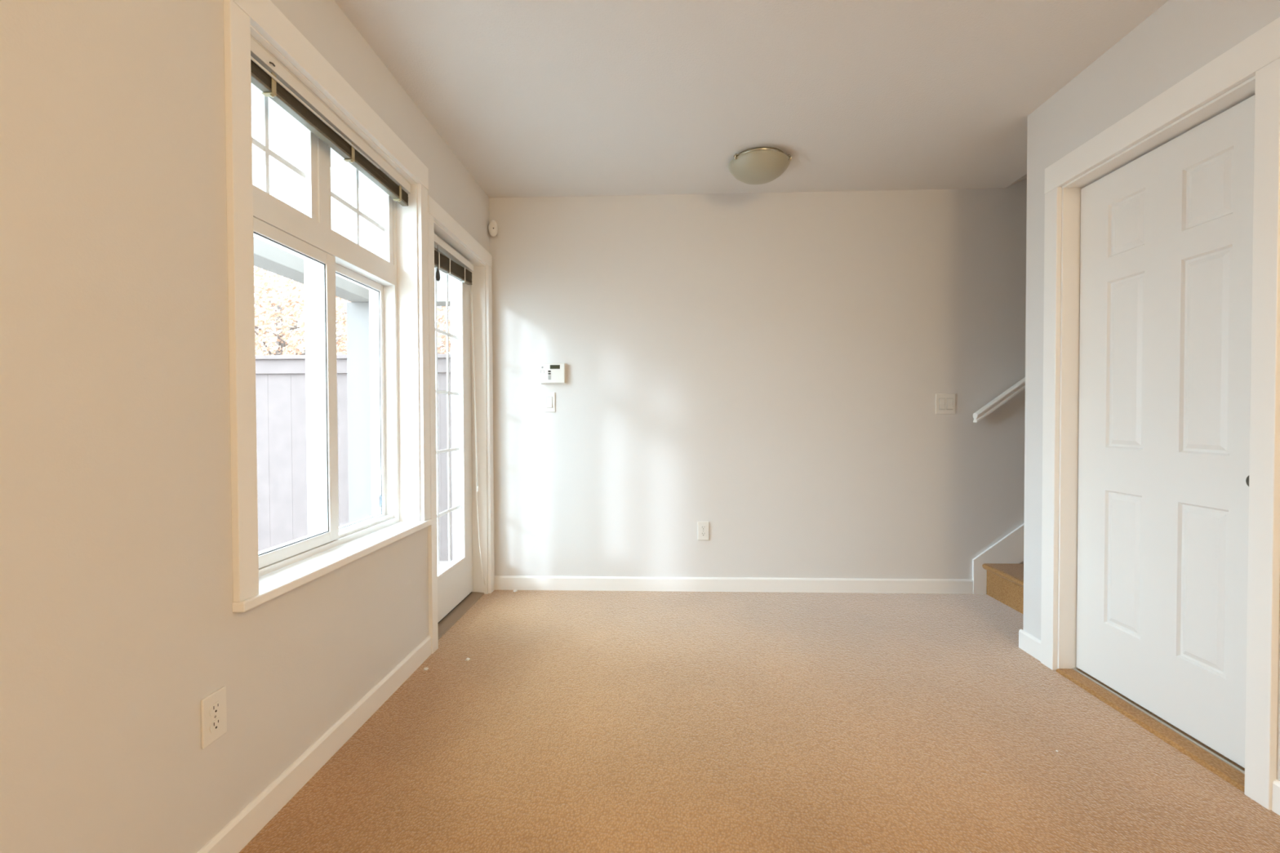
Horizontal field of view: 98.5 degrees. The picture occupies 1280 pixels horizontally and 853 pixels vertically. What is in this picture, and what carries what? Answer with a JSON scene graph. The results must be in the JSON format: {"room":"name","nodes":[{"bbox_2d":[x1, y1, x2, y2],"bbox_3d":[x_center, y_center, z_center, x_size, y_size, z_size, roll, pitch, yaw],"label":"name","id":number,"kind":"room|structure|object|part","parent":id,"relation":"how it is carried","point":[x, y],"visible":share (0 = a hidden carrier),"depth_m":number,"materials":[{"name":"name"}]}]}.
{"room":"empty living room","nodes":[
{"label":"empty living room","id":0,"kind":"room"},
{"bbox_2d":[0,0,489,852],"bbox_3d":[-1.163,-0.141,0.145,0.210,2.440,6.806,0,1,2],"label":"wall","id":1,"kind":"structure","parent":0,"point":[117,620],"depth_m":1.12,"materials":[{"name":"white paint"}]},
{"bbox_2d":[200,685,226,749],"bbox_3d":[-1.006,0.687,1.304,0.008,0.115,0.070,0,1,2],"label":"wall outlet","id":2,"kind":"object","parent":1,"relation":"attached to","point":[213,707],"visible":1,"depth_m":1.30,"materials":[{"name":"white plastic"}]},
{"bbox_2d":[208,701,222,716],"bbox_3d":[-1.004,0.667,1.304,0.002,0.027,0.034,0,1,2],"label":"receptacle","id":3,"kind":"object","parent":2,"relation":"attached to","point":[215,707],"depth_m":1.30,"materials":[{"name":"grey plastic"}]},
{"bbox_2d":[209,716,222,733],"bbox_3d":[-1.004,0.706,1.305,0.002,0.027,0.034,0,1,2],"label":"receptacle","id":4,"kind":"object","parent":2,"relation":"attached to","point":[215,722],"depth_m":1.30,"materials":[{"name":"grey plastic"}]},
{"bbox_2d":[197,635,431,852],"bbox_3d":[-1.066,1.043,-0.312,0.012,0.086,5.659,0,1,2],"label":"baseboard","id":5,"kind":"structure","parent":1,"relation":"attached to","point":[237,834],"depth_m":1.64,"materials":[{"name":"white paint"}]},
{"bbox_2d":[223,0,432,612],"bbox_3d":[-1.077,-0.348,1.923,0.235,1.601,1.145,0,1,2],"label":"window","id":6,"kind":"structure","parent":1,"relation":"in","point":[392,264],"depth_m":1.92,"materials":[{"name":"white paint"}]},
{"bbox_3d":[-1.001,-0.304,1.387,0.018,1.478,0.066,0,1,2],"label":"casing","id":7,"kind":"part","parent":6,"relation":"part of","materials":[{"name":"white paint"}]},
{"bbox_3d":[-1.113,-0.096,1.714,0.044,1.006,0.516,0,1,2],"label":"sliding sash","id":8,"kind":"part","parent":6,"relation":"part of","materials":[{"name":"white plastic"}]},
{"bbox_3d":[-1.137,-0.310,1.925,0.115,1.472,0.988,0,1,2],"label":"frame","id":9,"kind":"part","parent":6,"relation":"part of","materials":[{"name":"white plastic"}]},
{"bbox_2d":[250,35,410,206],"bbox_3d":[-1.032,-0.990,1.908,0.049,0.109,0.974,0,1,2],"label":"mini blind","id":10,"kind":"object","parent":6,"relation":"attached to","point":[268,74],"visible":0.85,"depth_m":1.77,"materials":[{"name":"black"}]},
{"bbox_3d":[-0.983,-1.100,1.906,0.020,0.097,1.145,0,1,2],"label":"head casing","id":11,"kind":"part","parent":6,"relation":"part of","materials":[{"name":"white paint"}]},
{"bbox_3d":[-1.139,-0.103,2.163,0.038,1.009,0.479,0,1,2],"label":"fixed sash","id":12,"kind":"part","parent":6,"relation":"part of","materials":[{"name":"white plastic"}]},
{"bbox_2d":[378,494,382,507],"bbox_3d":[-1.117,0.321,2.373,0.002,0.055,0.026,0,1,2],"label":"window sticker","id":13,"kind":"object","parent":6,"relation":"attached to","point":[380,496],"visible":1,"depth_m":2.37,"materials":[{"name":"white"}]},
{"bbox_3d":[-0.960,-0.322,2.454,0.018,1.478,0.070,0,1,2],"label":"casing","id":14,"kind":"part","parent":6,"relation":"part of","materials":[{"name":"white paint"}]},
{"bbox_2d":[434,233,485,585],"bbox_3d":[-0.982,0.005,2.961,0.089,1.893,0.641,0,1,2],"label":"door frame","id":15,"kind":"structure","parent":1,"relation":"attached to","point":[456,266],"depth_m":3.02,"materials":[{"name":"white wood"}]},
{"bbox_3d":[-1.008,-0.813,2.935,0.027,0.043,0.603,0,1,2],"label":"rail","id":16,"kind":"part","parent":15,"relation":"part of","materials":[{"name":"brown"}]},
{"bbox_3d":[-0.984,-0.253,3.271,0.045,1.287,0.012,0,1,2],"label":"tilt cord","id":17,"kind":"part","parent":15,"relation":"part of","materials":[{"name":"white plastic"}]},
{"bbox_3d":[-0.962,0.025,3.275,0.074,1.842,0.005,0,1,2],"label":"lift cord","id":18,"kind":"part","parent":15,"relation":"part of","materials":[{"name":"white fabric"}]},
{"bbox_2d":[427,195,494,653],"bbox_3d":[-1.044,-0.009,2.969,0.230,2.080,0.935,0,1,2],"label":"door","id":19,"kind":"structure","parent":1,"relation":"in","point":[455,588],"depth_m":3.21,"materials":[{"name":"white paint"}]},
{"bbox_3d":[-0.956,0.037,2.530,0.018,2.002,0.062,0,1,2],"label":"casing","id":20,"kind":"part","parent":19,"relation":"part of","materials":[{"name":"white paint"}]},
{"bbox_3d":[-1.035,-0.045,2.966,0.008,1.672,0.512,0,1,2],"label":"lite frame","id":21,"kind":"part","parent":19,"relation":"part of","materials":[{"name":"white paint"}]},
{"bbox_3d":[-0.942,-1.011,2.949,0.020,0.078,0.934,0,1,2],"label":"head casing","id":22,"kind":"part","parent":19,"relation":"part of","materials":[{"name":"white paint"}]},
{"bbox_3d":[-0.923,0.022,3.395,0.018,2.002,0.073,0,1,2],"label":"casing","id":23,"kind":"part","parent":19,"relation":"part of","materials":[{"name":"white paint"}]},
{"bbox_2d":[333,0,1168,198],"bbox_3d":[1.510,-1.929,0.012,5.572,1.120,6.806,0,1,2],"label":"ceiling","id":24,"kind":"structure","parent":0,"point":[533,98],"depth_m":2.24,"materials":[{"name":"white paint"}]},
{"bbox_2d":[728,146,792,184],"bbox_3d":[0.629,-1.361,2.928,0.320,0.108,0.336,0,1,2],"label":"ceiling light","id":25,"kind":"object","parent":24,"relation":"attached to","point":[758,165],"visible":1,"depth_m":2.83,"materials":[{"name":"white glass"}]},
{"bbox_3d":[0.629,-1.404,2.920,0.270,0.022,0.270,0,1,2],"label":"plate","id":26,"kind":"part","parent":25,"relation":"part of","materials":[{"name":"silver metal"}]},
{"bbox_2d":[488,177,1026,593],"bbox_3d":[1.748,-0.757,3.379,5.362,3.540,0.100,0,1,2],"label":"wall","id":27,"kind":"structure","parent":0,"point":[768,370],"depth_m":3.38,"materials":[{"name":"white paint"}]},
{"bbox_2d":[488,220,497,236],"bbox_3d":[-0.902,-1.217,3.391,0.057,0.100,0.064,0,1,2],"label":"sensor","id":28,"kind":"object","parent":27,"relation":"attached to","point":[492,227],"visible":1,"depth_m":3.37,"materials":[{"name":"white plastic"}]},
{"bbox_2d":[543,392,555,412],"bbox_3d":[-0.562,-0.151,3.422,0.070,0.122,0.012,0,1,2],"label":"light switch","id":29,"kind":"object","parent":27,"relation":"attached to","point":[548,397],"visible":1,"depth_m":3.42,"materials":[{"name":"white plastic"}]},
{"bbox_2d":[539,363,566,383],"bbox_3d":[-0.538,-0.329,3.409,0.160,0.129,0.031,0,1,2],"label":"thermostat","id":30,"kind":"object","parent":27,"relation":"attached to","point":[550,373],"visible":1,"depth_m":3.40,"materials":[{"name":"white plastic"}]},
{"bbox_2d":[697,521,709,540],"bbox_3d":[0.391,0.644,3.401,0.070,0.115,0.008,0,1,2],"label":"wall outlet","id":31,"kind":"object","parent":27,"relation":"attached to","point":[703,526],"visible":1,"depth_m":3.40,"materials":[{"name":"white plastic"}]},
{"bbox_2d":[700,532,706,536],"bbox_3d":[0.391,0.664,3.399,0.034,0.027,0.002,0,1,2],"label":"receptacle","id":32,"kind":"object","parent":31,"relation":"attached to","point":[702,534],"depth_m":3.40,"materials":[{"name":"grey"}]},
{"bbox_2d":[700,525,706,529],"bbox_3d":[0.391,0.625,3.398,0.034,0.027,0.002,0,1,2],"label":"receptacle","id":33,"kind":"object","parent":31,"relation":"attached to","point":[702,527],"depth_m":3.40,"materials":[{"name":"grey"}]},
{"bbox_2d":[494,523,1023,594],"bbox_3d":[1.649,0.100,3.340,5.162,1.830,0.015,0,1,2],"label":"baseboard","id":34,"kind":"structure","parent":27,"relation":"attached to","point":[957,586],"depth_m":3.38,"materials":[{"name":"white paint"}]},
{"bbox_2d":[935,393,955,413],"bbox_3d":[1.847,-0.136,3.330,0.116,0.122,0.012,0,1,2],"label":"light switch","id":35,"kind":"object","parent":27,"relation":"attached to","point":[944,403],"visible":1,"depth_m":3.33,"materials":[{"name":"white plastic"}]},
{"bbox_2d":[973,377,1025,422],"bbox_3d":[3.005,-0.794,3.239,2.038,1.535,0.082,0,1,2],"label":"handrail","id":36,"kind":"object","parent":27,"relation":"attached to","point":[1019,386],"visible":0.03,"depth_m":3.25,"materials":[{"name":"white paint"}]},
{"bbox_2d":[239,590,1279,852],"bbox_3d":[1.521,1.131,0.064,5.572,0.120,6.806,0,1,2],"label":"floor","id":37,"kind":"structure","parent":0,"point":[574,722],"depth_m":1.81,"materials":[{"name":"beige carpet"}]},
{"bbox_2d":[982,563,1023,614],"bbox_3d":[3.092,0.269,2.884,2.090,1.496,0.788,0,1,2],"label":"staircase","id":38,"kind":"structure","parent":37,"relation":"on","point":[1005,581],"depth_m":3.16,"materials":[{"name":"beige carpet"}]},
{"bbox_2d":[1022,0,1279,781],"bbox_3d":[2.919,-0.696,-0.424,2.530,3.540,5.800,0,1,2],"label":"wall","id":39,"kind":"structure","parent":0,"point":[1180,37],"depth_m":2.14,"materials":[{"name":"white paint"}]},
{"bbox_2d":[1018,629,1279,815],"bbox_3d":[1.798,1.034,-0.345,0.297,0.086,5.812,0,1,2],"label":"baseboard","id":40,"kind":"structure","parent":39,"relation":"attached to","point":[1028,643],"depth_m":2.44,"materials":[{"name":"white paint"}]},
{"bbox_2d":[1040,17,1279,810],"bbox_3d":[1.795,-0.031,1.933,0.141,2.138,0.906,0,1,2],"label":"door","id":41,"kind":"structure","parent":39,"relation":"in","point":[1162,517],"depth_m":1.86,"materials":[{"name":"white paint"}]},
{"bbox_3d":[1.752,0.016,2.351,0.020,2.030,0.075,0,1,2],"label":"casing","id":42,"kind":"part","parent":41,"relation":"part of","materials":[{"name":"white paint"}]},
{"bbox_3d":[1.732,-1.046,1.918,0.021,0.108,0.906,0,1,2],"label":"head casing","id":43,"kind":"part","parent":41,"relation":"part of","materials":[{"name":"white paint"}]},
{"bbox_3d":[1.801,0.161,1.616,0.006,0.044,0.044,0,1,2],"label":"finger pull","id":44,"kind":"part","parent":41,"relation":"part of","materials":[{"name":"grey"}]},
{"bbox_3d":[1.720,0.030,1.516,0.020,2.030,0.064,0,1,2],"label":"casing","id":45,"kind":"part","parent":41,"relation":"part of","materials":[{"name":"white paint"}]},
{"label":"outside","id":46,"kind":"structure","parent":0,"visible":0},
{"bbox_2d":[439,560,448,568],"bbox_3d":[-15.311,1.656,8.624,28.728,0.100,44.000,0,1,2],"label":"ground","id":47,"kind":"structure","parent":46,"point":[442,563],"depth_m":6.42,"materials":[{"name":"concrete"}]},
{"bbox_2d":[253,266,350,355],"bbox_3d":[-5.950,-0.639,9.129,3.631,4.412,3.627,0,1,2],"label":"autumn tree","id":48,"kind":"object","parent":47,"relation":"on","point":[279,313],"visible":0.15,"depth_m":8.34,"materials":[{"name":"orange plant"}]},
{"bbox_2d":[253,237,450,523],"bbox_3d":[-1.883,0.122,3.618,1.498,3.040,2.980,0,1,2],"label":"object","id":49,"kind":"object","parent":47,"relation":"on","point":[268,257],"visible":0.13,"depth_m":4.81,"materials":[{"name":"paint"}]},
{"bbox_2d":[255,353,453,561],"bbox_3d":[-4.031,0.393,6.392,5.370,2.420,0.160,0,1,2],"label":"fence","id":50,"kind":"object","parent":47,"relation":"on","point":[280,380],"visible":0.12,"depth_m":6.38,"materials":[{"name":"white wood"}]},
{"bbox_3d":[-4.035,-0.690,6.369,1.640,0.163,0.070,0,1,2],"label":"rail","id":51,"kind":"part","parent":50,"relation":"part of","materials":[{"name":"white wood"}]},
{"bbox_3d":[-4.033,0.468,6.401,1.643,2.170,0.025,0,1,2],"label":"board panel","id":52,"kind":"part","parent":50,"relation":"part of","materials":[{"name":"white wood"}]},
{"bbox_3d":[-4.035,-0.794,6.372,5.370,0.045,0.160,0,1,2],"label":"cap rail","id":53,"kind":"part","parent":50,"relation":"part of","materials":[{"name":"white wood"}]},
{"bbox_3d":[-2.287,-0.695,6.301,1.640,0.163,0.070,0,1,2],"label":"rail","id":54,"kind":"part","parent":50,"relation":"part of","materials":[{"name":"white wood"}]},
{"bbox_3d":[-2.284,0.463,6.334,1.643,2.170,0.025,0,1,2],"label":"board panel","id":55,"kind":"part","parent":50,"relation":"part of","materials":[{"name":"white wood"}]},
{"bbox_2d":[436,306,450,354],"bbox_3d":[-2.524,-0.557,9.709,3.026,4.206,3.034,0,1,2],"label":"autumn tree","id":56,"kind":"object","parent":47,"relation":"on","point":[441,317],"visible":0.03,"depth_m":8.70,"materials":[{"name":"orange plant"}]}
]}

